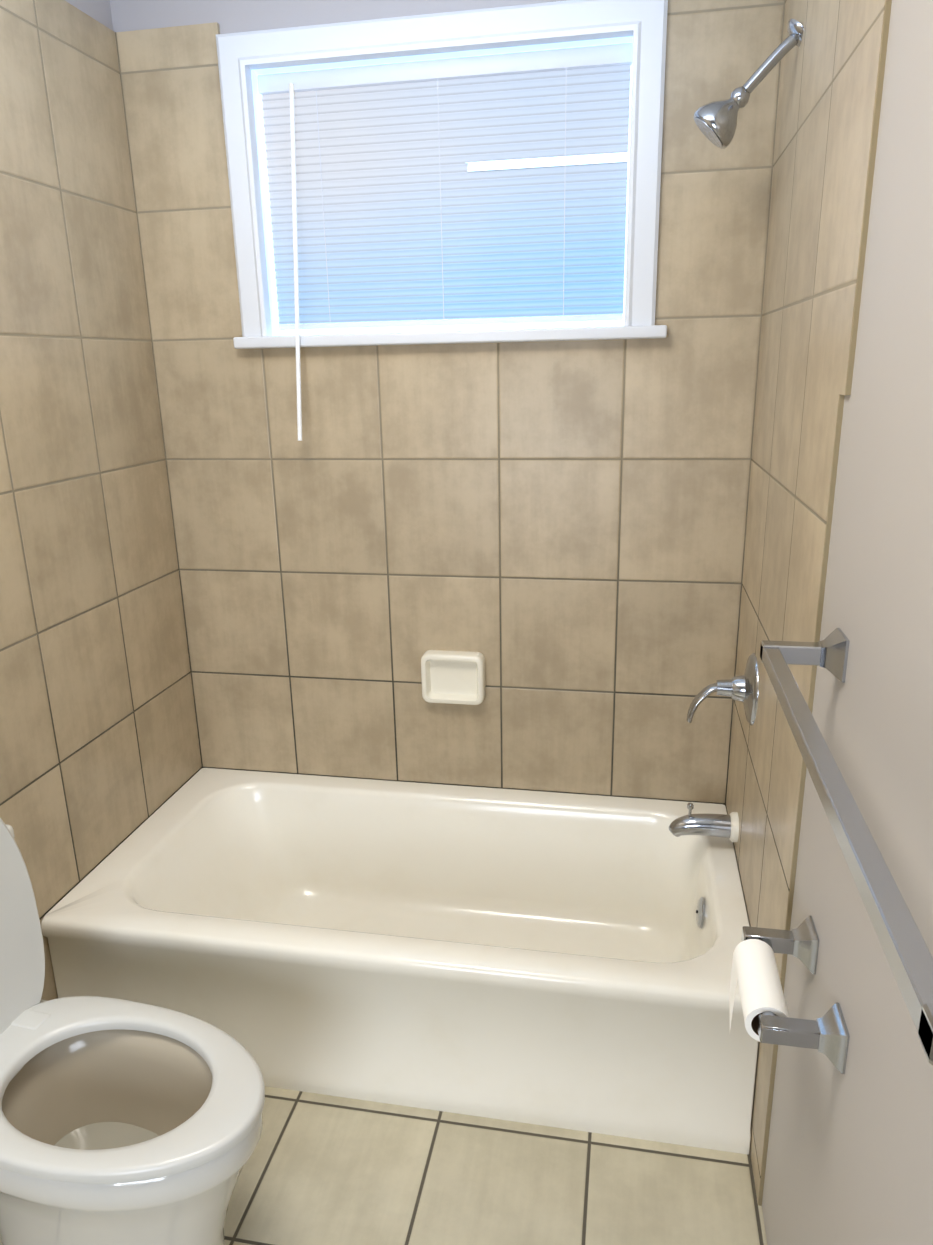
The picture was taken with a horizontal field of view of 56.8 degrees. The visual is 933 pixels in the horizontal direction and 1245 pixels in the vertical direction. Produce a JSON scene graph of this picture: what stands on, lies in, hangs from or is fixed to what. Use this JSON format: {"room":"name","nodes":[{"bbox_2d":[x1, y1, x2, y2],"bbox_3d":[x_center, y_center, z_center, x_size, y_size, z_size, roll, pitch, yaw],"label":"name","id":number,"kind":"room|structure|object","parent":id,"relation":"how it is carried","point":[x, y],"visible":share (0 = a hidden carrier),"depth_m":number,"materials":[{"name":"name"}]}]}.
{"room":"bathroom","nodes":[
{"label":"bathroom","id":0,"kind":"room"},
{"bbox_2d":[65,0,112,30],"bbox_3d":[-1.163,0.061,0.923,0.100,2.440,3.312,2,17,11],"label":"wall","id":1,"kind":"structure","parent":0,"point":[99,11],"depth_m":2.00,"materials":[{"name":"paint"}]},
{"bbox_2d":[0,0,201,1000],"bbox_3d":[-1.107,0.134,0.928,0.012,2.295,3.100,2,17,11],"label":"wall tiles","id":2,"kind":"structure","parent":1,"relation":"attached to","point":[100,758],"depth_m":1.97,"materials":[{"name":"beige tile"}]},
{"bbox_2d":[110,0,565,33],"bbox_3d":[-0.057,-0.368,2.283,1.544,2.440,0.100,2,17,11],"label":"wall","id":3,"kind":"structure","parent":0,"point":[231,16],"depth_m":1.99,"materials":[{"name":"paint"}]},
{"bbox_2d":[216,0,667,336],"bbox_3d":[-0.062,-1.044,2.058,1.026,0.669,0.138,2,17,11],"label":"window","id":4,"kind":"structure","parent":3,"relation":"in","point":[242,55],"depth_m":1.96,"materials":[{"name":"white"}]},
{"bbox_2d":[257,43,632,440],"bbox_3d":[-0.068,-0.870,2.051,0.880,0.847,0.149,2,17,11],"label":"window blinds","id":5,"kind":"object","parent":4,"relation":"attached to","point":[388,208],"visible":0.9,"depth_m":2.06,"materials":[{"name":"grey plastic"}]},
{"bbox_2d":[115,0,784,806],"bbox_3d":[-0.064,-0.291,2.248,1.525,2.312,0.012,2,17,11],"label":"wall tile","id":6,"kind":"structure","parent":3,"relation":"attached to","point":[553,534],"depth_m":2.23,"materials":[{"name":"beige tile"}]},
{"bbox_2d":[421,650,485,704],"bbox_3d":[-0.037,0.151,2.349,0.172,0.142,0.039,2,17,11],"label":"soap dish","id":7,"kind":"object","parent":6,"relation":"attached to","point":[452,677],"visible":0.98,"depth_m":2.35,"materials":[{"name":"white ceramic"}]},
{"bbox_2d":[233,325,666,348],"bbox_3d":[-0.060,-0.695,2.104,1.070,0.028,0.050,2,17,11],"label":"window sill","id":8,"kind":"structure","parent":3,"relation":"attached to","point":[527,335],"depth_m":2.07,"materials":[{"name":"white"}]},
{"bbox_2d":[0,1086,766,1244],"bbox_3d":[-0.330,1.306,1.136,1.744,0.100,3.312,2,17,11],"label":"floor","id":9,"kind":"structure","parent":0,"point":[320,1169],"depth_m":1.67,"materials":[{"name":"tile"}]},
{"bbox_2d":[0,818,264,1244],"bbox_3d":[-0.662,0.701,1.427,0.707,0.906,0.388,2,17,11],"label":"toilet","id":10,"kind":"object","parent":9,"relation":"on","point":[125,1122],"visible":1,"depth_m":1.46,"materials":[{"name":"white ceramic"}]},
{"bbox_2d":[41,768,758,1153],"bbox_3d":[-0.116,0.750,2.162,1.521,0.370,0.758,2,17,11],"label":"bathtub","id":11,"kind":"object","parent":9,"relation":"on","point":[547,958],"visible":0.85,"depth_m":1.89,"materials":[{"name":"ceramic"}]},
{"bbox_2d":[762,0,932,1244],"bbox_3d":[0.453,0.118,0.622,0.100,2.440,3.312,2,17,11],"label":"wall","id":12,"kind":"structure","parent":0,"point":[849,1160],"depth_m":0.99,"materials":[{"name":"paint"}]},
{"bbox_2d":[730,916,849,1073],"bbox_3d":[0.435,0.537,1.200,0.118,0.142,0.243,2,17,11],"label":"toilet paper holder","id":13,"kind":"object","parent":12,"relation":"attached to","point":[755,974],"visible":1,"depth_m":1.16,"materials":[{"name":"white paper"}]},
{"bbox_2d":[726,0,891,1205],"bbox_3d":[0.604,-0.134,1.677,0.007,2.312,0.904,2,17,11],"label":"wall tiles","id":14,"kind":"structure","parent":12,"relation":"attached to","point":[832,70],"depth_m":1.50,"materials":[{"name":"brown tile"}]},
{"bbox_2d":[669,803,738,841],"bbox_3d":[0.576,0.484,2.100,0.160,0.091,0.072,2,17,11],"label":"tub spout","id":15,"kind":"object","parent":14,"relation":"attached to","point":[720,825],"visible":1,"depth_m":2.08,"materials":[{"name":"silver metal"}]},
{"bbox_2d":[687,653,757,724],"bbox_3d":[0.565,0.145,1.920,0.139,0.160,0.160,2,17,11],"label":"tub valve","id":16,"kind":"object","parent":14,"relation":"attached to","point":[743,688],"visible":1,"depth_m":1.89,"materials":[{"name":"silver metal"}]},
{"bbox_2d":[693,19,803,148],"bbox_3d":[0.540,-1.018,1.636,0.207,0.206,0.090,2,17,11],"label":"shower head","id":17,"kind":"object","parent":14,"relation":"attached to","point":[716,122],"visible":0.96,"depth_m":1.63},
{"bbox_2d":[760,628,932,1065],"bbox_3d":[0.387,0.143,0.832,0.104,0.058,0.768,2,17,11],"label":"towel rail","id":18,"kind":"object","parent":12,"relation":"attached to","point":[909,957],"visible":1,"depth_m":0.70,"materials":[{"name":"silver metal"}]}
]}

